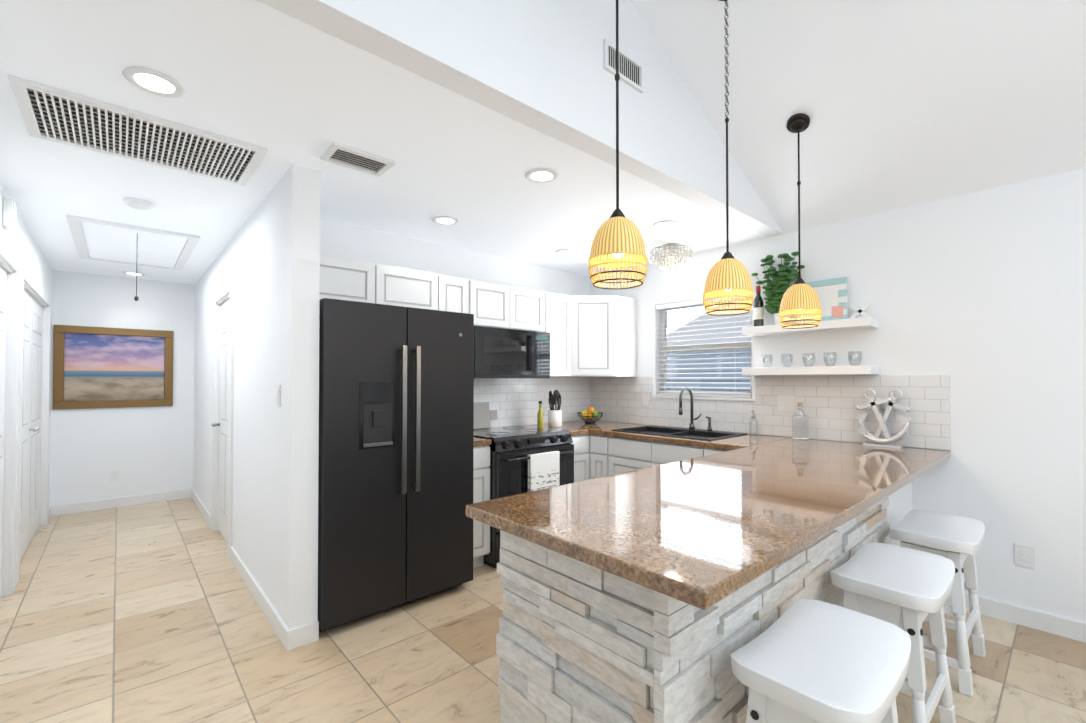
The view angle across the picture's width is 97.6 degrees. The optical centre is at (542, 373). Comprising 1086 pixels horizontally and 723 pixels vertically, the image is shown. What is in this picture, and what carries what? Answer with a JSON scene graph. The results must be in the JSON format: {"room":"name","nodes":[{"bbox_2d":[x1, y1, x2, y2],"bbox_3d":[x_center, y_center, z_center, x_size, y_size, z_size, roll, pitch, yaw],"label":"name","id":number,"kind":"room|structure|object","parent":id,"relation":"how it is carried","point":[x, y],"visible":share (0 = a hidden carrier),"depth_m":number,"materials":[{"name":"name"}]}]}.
{"room":"kitchen","nodes":[
{"label":"kitchen","id":0,"kind":"room"},
{"bbox_2d":[0,183,52,507],"bbox_3d":[-3.159,0.162,2.679,0.140,2.440,5.320,1,-1,-42],"label":"wall","id":1,"kind":"structure","parent":0,"point":[21,243],"depth_m":3.51,"materials":[{"name":"white paint"}]},
{"bbox_2d":[0,266,6,597],"bbox_3d":[-3.113,0.369,2.691,0.011,2.002,0.710,1,-1,-42],"label":"hall door","id":2,"kind":"structure","parent":1,"relation":"in","point":[3,290],"depth_m":2.88,"materials":[{"name":"white wood"}]},
{"bbox_2d":[3,197,16,230],"bbox_3d":[-3.082,-0.917,2.749,0.044,0.160,0.120,1,-1,-42],"label":"door chime","id":3,"kind":"object","parent":1,"relation":"attached to","point":[9,214],"visible":1,"depth_m":2.71,"materials":[{"name":"white plastic"}]},
{"bbox_2d":[0,237,23,596],"bbox_3d":[-3.099,0.325,2.703,0.052,2.115,0.910,1,-1,-42],"label":"door frame","id":4,"kind":"structure","parent":1,"relation":"attached to","point":[20,278],"depth_m":2.99,"materials":[{"name":"white wood"}]},
{"bbox_2d":[20,289,42,560],"bbox_3d":[-4.061,0.384,3.788,0.060,2.002,1.610,1,-1,-42],"label":"closet doors","id":5,"kind":"structure","parent":1,"relation":"in","point":[31,415],"depth_m":3.84,"materials":[{"name":"white wood"}]},
{"bbox_2d":[20,266,50,525],"bbox_3d":[-4.065,0.340,3.785,0.052,2.115,1.810,1,-1,-42],"label":"door frame","id":6,"kind":"structure","parent":1,"relation":"attached to","point":[31,285],"depth_m":4.39,"materials":[{"name":"white wood"}]},
{"bbox_2d":[48,506,54,520],"bbox_3d":[-4.758,1.361,4.570,0.014,0.095,0.305,1,-1,-42],"label":"baseboard","id":7,"kind":"structure","parent":1,"relation":"attached to","point":[51,510],"depth_m":4.69,"materials":[{"name":"white wood"}]},
{"bbox_2d":[49,270,194,505],"bbox_3d":[-4.500,0.196,5.142,1.421,2.440,0.140,1,-1,-42],"label":"wall","id":8,"kind":"structure","parent":0,"point":[145,450],"depth_m":5.08,"materials":[{"name":"white paint"}]},
{"bbox_2d":[52,325,173,408],"bbox_3d":[-4.505,-0.056,5.023,0.940,0.840,0.030,1,-1,-42],"label":"beach painting","id":9,"kind":"object","parent":8,"relation":"attached to","point":[99,367],"visible":1,"depth_m":4.99,"materials":[{"name":"multicoloured wood"}]},
{"bbox_2d":[109,470,118,481],"bbox_3d":[-4.521,1.084,5.010,0.075,0.115,0.007,1,-1,-42],"label":"outlet","id":10,"kind":"object","parent":8,"relation":"attached to","point":[113,475],"visible":1,"depth_m":5.01,"materials":[{"name":"white plastic"}]},
{"bbox_2d":[55,489,190,514],"bbox_3d":[-4.459,1.367,5.058,1.110,0.095,0.014,1,-1,-42],"label":"baseboard","id":11,"kind":"structure","parent":8,"relation":"attached to","point":[186,493],"depth_m":5.03,"materials":[{"name":"white wood"}]},
{"bbox_2d":[193,164,319,629],"bbox_3d":[-2.596,0.180,3.977,0.133,2.440,4.133,1,-1,-42],"label":"wall","id":12,"kind":"structure","parent":0,"point":[268,258],"depth_m":2.64,"materials":[{"name":"white paint"}]},
{"bbox_2d":[191,488,210,527],"bbox_3d":[-3.506,1.365,4.869,0.014,0.095,1.565,1,-1,-42],"label":"baseboard","id":13,"kind":"structure","parent":12,"relation":"attached to","point":[205,513],"depth_m":4.78,"materials":[{"name":"white wood"}]},
{"bbox_2d":[211,298,229,542],"bbox_3d":[-2.660,0.386,3.940,0.072,2.002,0.770,1,-1,-42],"label":"hall door","id":14,"kind":"structure","parent":12,"relation":"in","point":[223,424],"depth_m":4.03,"materials":[{"name":"white wood"}]},
{"bbox_2d":[211,278,234,558],"bbox_3d":[-2.651,0.342,3.949,0.052,2.115,0.970,1,-1,-42],"label":"door frame","id":15,"kind":"structure","parent":12,"relation":"attached to","point":[227,291],"depth_m":4.22,"materials":[{"name":"white wood"}]},
{"bbox_2d":[230,546,298,650],"bbox_3d":[-1.794,1.339,2.969,0.036,0.095,1.612,1,-1,-42],"label":"baseboard","id":16,"kind":"structure","parent":12,"relation":"attached to","point":[296,637],"depth_m":2.68,"materials":[{"name":"white wood"}]},
{"bbox_2d":[276,385,280,405],"bbox_3d":[-1.429,0.121,2.562,0.008,0.115,0.075,1,-1,-42],"label":"light switch","id":17,"kind":"object","parent":12,"relation":"attached to","point":[278,395],"visible":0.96,"depth_m":2.55,"materials":[{"name":"white plastic"}]},
{"bbox_2d":[0,0,766,284],"bbox_3d":[-1.614,-1.077,4.250,4.515,0.080,5.340,1,-1,-42],"label":"ceiling","id":18,"kind":"structure","parent":0,"point":[286,91],"depth_m":2.28,"materials":[{"name":"white paint"}]},
{"bbox_2d":[66,214,199,270],"bbox_3d":[-3.367,-1.032,3.924,0.725,0.017,1.450,1,-1,-42],"label":"attic hatch","id":19,"kind":"structure","parent":18,"relation":"attached to","point":[109,241],"depth_m":3.79,"materials":[{"name":"white wood"}]},
{"bbox_2d":[134,234,138,300],"bbox_3d":[-3.007,-0.783,3.517,0.026,0.502,0.025,1,-1,-42],"label":"pull cord","id":20,"kind":"object","parent":19,"relation":"hanging from","point":[136,297],"visible":1,"depth_m":3.51,"materials":[{"name":"black plastic"}]},
{"bbox_2d":[122,271,144,275],"bbox_3d":[-4.213,-1.023,4.891,0.180,0.008,0.180,1,-1,-42],"label":"recessed light","id":21,"kind":"object","parent":18,"relation":"in","point":[132,273],"visible":0.94,"depth_m":4.87,"materials":[{"name":"white plastic"}]},
{"bbox_2d":[8,74,266,185],"bbox_3d":[-1.789,-1.056,2.176,0.820,0.015,0.540,1,-1,-42],"label":"ceiling vent","id":22,"kind":"object","parent":18,"relation":"in","point":[52,114],"visible":1,"depth_m":2.11,"materials":[{"name":"white metal"}]},
{"bbox_2d":[124,198,151,209],"bbox_3d":[-2.488,-1.036,2.919,0.132,0.034,0.132,1,-1,-42],"label":"smoke detector","id":23,"kind":"object","parent":18,"relation":"attached to","point":[137,203],"visible":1,"depth_m":2.89,"materials":[{"name":"white plastic"}]},
{"bbox_2d":[122,66,184,97],"bbox_3d":[-1.426,-1.066,1.745,0.180,0.008,0.180,1,-1,-42],"label":"recessed light","id":24,"kind":"object","parent":18,"relation":"in","point":[152,81],"visible":1,"depth_m":1.74,"materials":[{"name":"white plastic"}]},
{"bbox_2d":[320,141,395,176],"bbox_3d":[-0.915,-1.054,2.353,0.300,0.015,0.200,1,-1,-42],"label":"ceiling vent","id":25,"kind":"object","parent":18,"relation":"in","point":[337,153],"visible":1,"depth_m":2.34,"materials":[{"name":"white metal"}]},
{"bbox_2d":[432,216,458,224],"bbox_3d":[-0.667,-1.045,3.258,0.180,0.008,0.180,1,-1,-42],"label":"recessed light","id":26,"kind":"object","parent":18,"relation":"in","point":[445,220],"visible":0.96,"depth_m":3.25,"materials":[{"name":"white"}]},
{"bbox_2d":[525,168,558,182],"bbox_3d":[-0.006,-1.055,2.542,0.180,0.008,0.180,1,-1,-42],"label":"recessed light","id":27,"kind":"object","parent":18,"relation":"in","point":[541,175],"visible":1,"depth_m":2.53,"materials":[{"name":"white plastic"}]},
{"bbox_2d":[556,249,575,254],"bbox_3d":[0.198,-1.034,4.064,0.180,0.008,0.180,1,-1,-42],"label":"recessed light","id":28,"kind":"object","parent":18,"relation":"in","point":[565,251],"visible":1,"depth_m":4.04,"materials":[{"name":"white plastic"}]},
{"bbox_2d":[652,220,677,228],"bbox_3d":[0.862,-1.044,3.352,0.180,0.008,0.180,1,-1,-42],"label":"recessed light","id":29,"kind":"object","parent":18,"relation":"in","point":[667,224],"visible":1,"depth_m":3.33,"materials":[{"name":"white plastic"}]},
{"bbox_2d":[649,243,692,272],"bbox_3d":[1.040,-0.927,3.870,0.349,0.228,0.345,1,-1,-42],"label":"flush ceiling light","id":30,"kind":"object","parent":18,"relation":"attached to","point":[673,259],"visible":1,"depth_m":3.81,"materials":[{"name":"clear glass"}]},
{"bbox_2d":[320,219,589,425],"bbox_3d":[-0.644,0.181,4.094,2.934,2.440,0.140,1,-1,-42],"label":"wall","id":31,"kind":"structure","parent":0,"point":[341,240],"depth_m":3.85,"materials":[{"name":"white paint"}]},
{"bbox_2d":[320,254,387,304],"bbox_3d":[-1.372,-0.572,3.130,0.527,0.321,0.337,1,-1,-42],"label":"upper cabinet","id":32,"kind":"object","parent":31,"relation":"attached to","point":[340,278],"depth_m":3.05,"materials":[{"name":"white wood"}]},
{"bbox_2d":[388,265,439,309],"bbox_3d":[-1.068,-0.568,3.402,0.517,0.321,0.337,1,-1,-42],"label":"upper cabinet","id":33,"kind":"object","parent":31,"relation":"attached to","point":[412,288],"depth_m":3.33,"materials":[{"name":"white wood"}]},
{"bbox_2d":[440,274,471,313],"bbox_3d":[-0.774,-0.352,3.662,0.264,0.746,0.337,1,-1,-42],"label":"upper cabinet","id":34,"kind":"object","parent":31,"relation":"attached to","point":[455,292],"depth_m":3.55,"materials":[{"name":"white wood"}]},
{"bbox_2d":[472,279,515,329],"bbox_3d":[-0.507,-0.539,3.902,0.446,0.365,0.337,1,-1,-42],"label":"upper cabinet","id":35,"kind":"object","parent":31,"relation":"attached to","point":[493,304],"depth_m":3.78,"materials":[{"name":"white wood"}]},
{"bbox_2d":[474,326,549,377],"bbox_3d":[-0.343,-0.155,3.963,0.765,0.395,0.438,1,-1,-42],"label":"microwave","id":36,"kind":"object","parent":35,"relation":"attached to","point":[505,353],"visible":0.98,"depth_m":3.79,"materials":[{"name":"black metal"}]},
{"bbox_2d":[516,287,543,331],"bbox_3d":[-0.258,-0.536,4.125,0.442,0.365,0.337,1,-1,-42],"label":"upper cabinet","id":37,"kind":"object","parent":31,"relation":"attached to","point":[529,302],"depth_m":4.03,"materials":[{"name":"white wood"}]},
{"bbox_2d":[474,377,589,426],"bbox_3d":[-0.234,0.258,4.357,1.945,0.451,0.008,1,-1,-42],"label":"tile backsplash","id":38,"kind":"structure","parent":31,"relation":"attached to","point":[513,401],"depth_m":4.44,"materials":[{"name":"white tile"}]},
{"bbox_2d":[544,291,571,376],"bbox_3d":[0.062,-0.342,4.382,0.377,0.746,0.376,1,-1,-42],"label":"upper cabinet","id":39,"kind":"object","parent":31,"relation":"attached to","point":[557,307],"depth_m":4.26,"materials":[{"name":"white wood"}]},
{"bbox_2d":[572,295,636,376],"bbox_3d":[0.451,-0.340,4.571,0.670,0.746,0.612,1,-1,-42],"label":"upper cabinet","id":40,"kind":"object","parent":31,"relation":"attached to","point":[593,336],"depth_m":4.36,"materials":[{"name":"white wood"}]},
{"bbox_2d":[256,0,783,236],"bbox_3d":[-0.543,-2.360,1.563,6.200,2.573,0.120,1,-1,-42],"label":"wall","id":41,"kind":"structure","parent":0,"point":[537,65],"depth_m":2.05,"materials":[{"name":"white paint"}]},
{"bbox_2d":[603,38,643,92],"bbox_3d":[0.393,-1.480,2.297,0.290,0.135,0.013,1,-1,-42],"label":"air vent","id":42,"kind":"object","parent":41,"relation":"in","point":[631,71],"visible":0.94,"depth_m":2.30,"materials":[{"name":"white metal"}]},
{"bbox_2d":[0,497,1085,722],"bbox_3d":[-0.804,1.399,1.655,7.000,0.060,10.700,1,-1,-42],"label":"floor","id":43,"kind":"structure","parent":0,"point":[151,612],"depth_m":2.35,"materials":[{"name":"tile"}]},
{"bbox_2d":[318,298,473,631],"bbox_3d":[-1.041,0.502,3.042,0.922,1.770,0.870,1,-1,-42],"label":"fridge","id":44,"kind":"object","parent":43,"relation":"on","point":[396,443],"visible":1,"depth_m":2.69,"materials":[{"name":"black metal"}]},
{"bbox_2d":[473,445,489,567],"bbox_3d":[-0.665,0.955,3.546,0.227,0.878,0.630,1,-1,-42],"label":"base cabinet","id":45,"kind":"object","parent":43,"relation":"on","point":[481,454],"depth_m":3.34,"materials":[{"name":"white wood"}]},
{"bbox_2d":[474,437,490,446],"bbox_3d":[-0.664,0.494,3.548,0.231,0.040,0.638,1,-1,-42],"label":"countertop","id":46,"kind":"structure","parent":45,"relation":"on","point":[478,441],"depth_m":3.35,"materials":[{"name":"brown stone"}]},
{"bbox_2d":[474,402,497,428],"bbox_3d":[-0.566,0.361,4.015,0.440,0.219,0.042,1,-1,-42],"label":"cutting board","id":47,"kind":"object","parent":46,"relation":"on","point":[484,414],"visible":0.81,"depth_m":4.05,"materials":[{"name":"grey"}]},
{"bbox_2d":[474,425,573,567],"bbox_3d":[-0.244,0.930,3.821,0.758,0.935,0.760,1,-1,-42],"label":"range","id":48,"kind":"object","parent":43,"relation":"on","point":[524,459],"visible":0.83,"depth_m":3.50,"materials":[{"name":"black metal"}]},
{"bbox_2d":[528,451,559,491],"bbox_3d":[0.008,0.817,3.561,0.290,0.434,0.034,1,-1,-42],"label":"towel","id":49,"kind":"object","parent":48,"relation":"hanging from","point":[543,466],"depth_m":3.54,"materials":[{"name":"white fabric"}]},
{"bbox_2d":[571,434,592,482],"bbox_3d":[0.119,0.964,4.201,0.280,0.878,0.696,1,-1,-42],"label":"base cabinet","id":50,"kind":"object","parent":43,"relation":"on","point":[583,444],"depth_m":4.03,"materials":[{"name":"white wood"}]},
{"bbox_2d":[593,435,612,478],"bbox_3d":[0.724,0.964,4.200,0.736,0.878,0.288,1,-1,-42],"label":"base cabinet","id":51,"kind":"object","parent":43,"relation":"on","point":[597,456],"depth_m":3.96,"materials":[{"name":"white wood"}]},
{"bbox_2d":[524,424,588,435],"bbox_3d":[0.081,0.503,4.208,0.228,0.040,0.644,1,-1,-42],"label":"countertop","id":52,"kind":"structure","parent":51,"relation":"on","point":[573,431],"depth_m":4.14,"materials":[{"name":"brown stone"}]},
{"bbox_2d":[537,401,542,427],"bbox_3d":[-0.022,0.361,4.097,0.054,0.240,0.053,1,-1,-42],"label":"olive oil bottle","id":53,"kind":"object","parent":52,"relation":"on","point":[540,418],"visible":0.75,"depth_m":4.08,"materials":[{"name":"yellow glass"}]},
{"bbox_2d":[548,390,561,426],"bbox_3d":[0.109,0.315,4.295,0.124,0.336,0.124,1,-1,-42],"label":"utensil crock","id":54,"kind":"object","parent":52,"relation":"on","point":[555,418],"visible":1,"depth_m":4.25,"materials":[{"name":"white ceramic"}]},
{"bbox_2d":[562,420,628,427],"bbox_3d":[0.445,0.507,4.534,0.510,0.040,0.644,1,-1,-42],"label":"countertop","id":55,"kind":"structure","parent":51,"relation":"on","point":[599,424],"depth_m":4.61,"materials":[{"name":"brown stone"}]},
{"bbox_2d":[577,407,602,423],"bbox_3d":[0.461,0.408,4.635,0.256,0.161,0.256,1,-1,-42],"label":"fruit bowl","id":56,"kind":"object","parent":55,"relation":"on","point":[590,414],"visible":1,"depth_m":4.60,"materials":[{"name":"black"}]},
{"bbox_2d":[573,423,950,467],"bbox_3d":[1.195,0.496,3.682,0.731,0.040,2.914,1,-1,-42],"label":"countertop","id":57,"kind":"structure","parent":51,"relation":"on","point":[812,445],"depth_m":3.17,"materials":[{"name":"brown stone"}]},
{"bbox_2d":[612,425,746,440],"bbox_3d":[1.082,0.492,3.834,0.574,0.043,0.884,1,-1,-42],"label":"double-bowl sink","id":58,"kind":"object","parent":57,"relation":"in","point":[700,434],"visible":0.77,"depth_m":3.88,"materials":[{"name":"black"}]},
{"bbox_2d":[679,387,711,430],"bbox_3d":[1.240,0.293,3.877,0.212,0.356,0.204,1,-1,-42],"label":"gooseneck faucet","id":59,"kind":"object","parent":57,"relation":"on","point":[692,426],"visible":1,"depth_m":3.92,"materials":[{"name":"silver metal"}]},
{"bbox_2d":[749,411,757,434],"bbox_3d":[1.613,0.382,3.646,0.070,0.185,0.058,1,-1,-42],"label":"soap dispenser","id":60,"kind":"object","parent":57,"relation":"on","point":[753,416],"visible":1,"depth_m":3.65,"materials":[{"name":"clear glass"}]},
{"bbox_2d":[792,402,808,440],"bbox_3d":[1.828,0.340,3.376,0.100,0.262,0.100,0,-1,28],"label":"bottle","id":61,"kind":"object","parent":57,"relation":"on","point":[799,404],"visible":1,"depth_m":3.37,"materials":[{"name":"clear glass"}]},
{"bbox_2d":[856,389,910,448],"bbox_3d":[2.162,0.283,3.025,0.062,0.367,0.299,1,-1,-42],"label":"anchor","id":62,"kind":"object","parent":57,"relation":"on","point":[875,401],"visible":1,"depth_m":3.01,"materials":[{"name":"white metal"}]},
{"bbox_2d":[613,437,640,474],"bbox_3d":[0.936,0.961,3.988,0.700,0.878,0.543,1,-1,-42],"label":"base cabinet","id":63,"kind":"object","parent":43,"relation":"on","point":[626,452],"depth_m":3.78,"materials":[{"name":"white wood"}]},
{"bbox_2d":[641,440,692,468],"bbox_3d":[1.225,0.957,3.665,0.700,0.878,0.543,1,-1,-42],"label":"base cabinet","id":64,"kind":"object","parent":43,"relation":"on","point":[653,453],"depth_m":3.53,"materials":[{"name":"white wood"}]},
{"bbox_2d":[496,481,912,722],"bbox_3d":[1.093,0.938,2.278,2.745,0.878,0.688,1,-1,-42],"label":"kitchen island","id":65,"kind":"object","parent":43,"relation":"on","point":[577,641],"visible":0.46,"depth_m":1.36,"materials":[{"name":"grey stone"}]},
{"bbox_2d":[465,444,932,609],"bbox_3d":[0.811,0.473,1.986,2.100,0.040,0.896,1,-1,-42],"label":"countertop","id":66,"kind":"structure","parent":65,"relation":"on","point":[706,532],"depth_m":1.53,"materials":[{"name":"brown stone"}]},
{"bbox_2d":[693,446,730,457],"bbox_3d":[1.474,0.953,3.386,0.700,0.878,0.438,1,-1,-42],"label":"base cabinet","id":67,"kind":"object","parent":43,"relation":"on","point":[697,451],"depth_m":3.29,"materials":[{"name":"white wood"}]},
{"bbox_2d":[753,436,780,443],"bbox_3d":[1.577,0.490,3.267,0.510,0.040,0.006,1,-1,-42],"label":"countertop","id":68,"kind":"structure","parent":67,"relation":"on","point":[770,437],"depth_m":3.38,"materials":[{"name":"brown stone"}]},
{"bbox_2d":[730,599,910,722],"bbox_3d":[0.738,1.037,1.247,0.519,0.657,0.312,1,-1,-42],"label":"stool","id":69,"kind":"object","parent":43,"relation":"on","point":[807,661],"visible":1,"depth_m":1.19,"materials":[{"name":"white wood"}]},
{"bbox_2d":[830,542,955,722],"bbox_3d":[1.309,1.044,1.770,0.519,0.657,0.312,1,-1,-42],"label":"stool","id":70,"kind":"object","parent":43,"relation":"on","point":[907,590],"visible":0.69,"depth_m":1.70,"materials":[{"name":"white wood"}]},
{"bbox_2d":[889,510,985,696],"bbox_3d":[1.894,1.051,2.279,0.519,0.657,0.312,1,-1,-42],"label":"stool","id":71,"kind":"object","parent":43,"relation":"on","point":[959,539],"visible":0.65,"depth_m":2.18,"materials":[{"name":"white wood"}]},
{"bbox_2d":[590,168,1085,622],"bbox_3d":[2.835,0.160,2.522,0.160,2.440,7.120,1,-1,-42],"label":"wall","id":72,"kind":"structure","parent":0,"point":[979,297],"depth_m":2.73,"materials":[{"name":"white paint"}]},
{"bbox_2d":[651,299,754,400],"bbox_3d":[1.380,-0.207,4.110,0.140,0.862,0.960,1,-1,-42],"label":"window","id":73,"kind":"structure","parent":72,"relation":"in","point":[662,318],"depth_m":4.16,"materials":[{"name":"white"}]},
{"bbox_2d":[656,295,751,397],"bbox_3d":[1.366,-0.219,4.098,0.050,0.833,0.884,1,-1,-42],"label":"window blinds","id":74,"kind":"object","parent":73,"relation":"attached to","point":[680,305],"visible":0.79,"depth_m":4.08,"materials":[{"name":"white plastic"}]},
{"bbox_2d":[590,375,950,450],"bbox_3d":[1.467,0.252,3.923,0.008,0.451,2.902,1,-1,-42],"label":"tile backsplash","id":75,"kind":"structure","parent":72,"relation":"attached to","point":[830,404],"depth_m":3.41,"materials":[{"name":"white tile"}]},
{"bbox_2d":[778,395,793,410],"bbox_3d":[1.804,0.224,3.531,0.008,0.115,0.115,1,-1,-42],"label":"light switch","id":76,"kind":"object","parent":75,"relation":"attached to","point":[785,403],"visible":1,"depth_m":3.53,"materials":[{"name":"white plastic"}]},
{"bbox_2d":[742,365,878,374],"bbox_3d":[1.852,-0.015,3.352,0.198,0.057,0.825,1,-1,-42],"label":"floating shelf","id":77,"kind":"object","parent":72,"relation":"attached to","point":[845,370],"visible":1,"depth_m":3.21,"materials":[{"name":"white wood"}]},
{"bbox_2d":[761,355,772,366],"bbox_3d":[1.675,-0.089,3.554,0.079,0.095,0.079,-1,-1,36],"label":"glass","id":78,"kind":"object","parent":77,"relation":"on","point":[770,357],"depth_m":3.54,"materials":[{"name":"clear glass"}]},
{"bbox_2d":[781,354,792,366],"bbox_3d":[1.760,-0.091,3.428,0.079,0.095,0.079,-1,-1,36],"label":"glass","id":79,"kind":"object","parent":77,"relation":"on","point":[790,356],"depth_m":3.42,"materials":[{"name":"clear glass"}]},
{"bbox_2d":[802,353,814,366],"bbox_3d":[1.868,-0.092,3.337,0.079,0.095,0.079,-1,-1,36],"label":"glass","id":80,"kind":"object","parent":77,"relation":"on","point":[805,361],"depth_m":3.33,"materials":[{"name":"clear glass"}]},
{"bbox_2d":[823,352,836,365],"bbox_3d":[1.946,-0.093,3.220,0.079,0.095,0.079,-1,-1,36],"label":"glass","id":81,"kind":"object","parent":77,"relation":"on","point":[824,357],"depth_m":3.21,"materials":[{"name":"clear glass"}]},
{"bbox_2d":[848,351,861,365],"bbox_3d":[2.054,-0.095,3.129,0.079,0.095,0.079,-1,-1,36],"label":"glass","id":82,"kind":"object","parent":77,"relation":"on","point":[860,353],"depth_m":3.12,"materials":[{"name":"clear glass"}]},
{"bbox_2d":[742,317,878,335],"bbox_3d":[1.852,-0.321,3.357,0.198,0.055,0.825,1,-1,-42],"label":"floating shelf","id":83,"kind":"object","parent":72,"relation":"attached to","point":[849,324],"visible":0.94,"depth_m":3.22,"materials":[{"name":"white wood"}]},
{"bbox_2d":[753,286,763,326],"bbox_3d":[1.639,-0.505,3.614,0.076,0.318,0.074,1,-1,-42],"label":"wine bottle","id":84,"kind":"object","parent":83,"relation":"on","point":[758,311],"visible":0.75,"depth_m":3.59,"materials":[{"name":"black"}]},
{"bbox_2d":[751,252,804,324],"bbox_3d":[1.715,-0.617,3.514,0.178,0.539,0.374,1,-1,-42],"label":"plant","id":85,"kind":"object","parent":83,"relation":"on","point":[775,288],"visible":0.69,"depth_m":3.47,"materials":[{"name":"green plant"}]},
{"bbox_2d":[796,277,846,322],"bbox_3d":[1.951,-0.501,3.336,0.015,0.299,0.320,1,-1,-42],"label":"sign","id":86,"kind":"object","parent":83,"relation":"on","point":[833,303],"visible":0.56,"depth_m":3.28,"materials":[{"name":"white"}]},
{"bbox_2d":[849,302,871,318],"bbox_3d":[2.105,-0.409,3.151,0.016,0.114,0.129,1,-1,-42],"label":"cross","id":87,"kind":"object","parent":83,"relation":"on","point":[861,310],"visible":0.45,"depth_m":3.14,"materials":[{"name":"white"}]},
{"bbox_2d":[945,593,1085,642],"bbox_3d":[3.660,1.318,1.450,0.014,0.095,4.045,1,-1,-42],"label":"baseboard","id":88,"kind":"structure","parent":72,"relation":"attached to","point":[1068,628],"depth_m":2.57,"materials":[{"name":"white wood"}]},
{"bbox_2d":[1015,544,1034,568],"bbox_3d":[2.638,1.001,2.602,0.007,0.115,0.075,1,-1,-42],"label":"outlet","id":89,"kind":"object","parent":72,"relation":"attached to","point":[1024,555],"visible":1,"depth_m":2.60,"materials":[{"name":"white plastic"}]},
{"bbox_2d":[629,0,1085,233],"bbox_3d":[1.133,-2.430,-0.297,6.500,2.798,5.130,1,-1,-42],"label":"ceiling","id":90,"kind":"structure","parent":0,"point":[903,103],"depth_m":2.40,"materials":[{"name":"white paint"}]},
{"bbox_2d":[588,0,647,289],"bbox_3d":[0.272,-1.196,1.739,0.215,1.752,0.215,1,-1,-42],"label":"pendant light","id":91,"kind":"object","parent":90,"relation":"hanging from","point":[618,242],"visible":1,"depth_m":1.68,"materials":[{"name":"yellow wicker"}]},
{"bbox_2d":[703,0,753,315],"bbox_3d":[0.829,-1.026,2.141,0.215,1.513,0.215,1,-1,-42],"label":"pendant light","id":92,"kind":"object","parent":90,"relation":"hanging from","point":[728,276],"visible":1,"depth_m":2.09,"materials":[{"name":"yellow wicker"}]},
{"bbox_2d":[779,113,821,328],"bbox_3d":[1.440,-0.849,2.671,0.215,1.181,0.215,1,-1,-42],"label":"pendant light","id":93,"kind":"object","parent":90,"relation":"hanging from","point":[800,297],"visible":1,"depth_m":2.63,"materials":[{"name":"yellow wicker"}]},
{"label":"outside","id":94,"kind":"structure","parent":0,"visible":0},
{"bbox_2d":[667,301,749,391],"bbox_3d":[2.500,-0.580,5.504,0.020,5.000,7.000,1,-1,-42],"label":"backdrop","id":95,"kind":"structure","parent":94,"point":[735,319],"depth_m":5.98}
]}

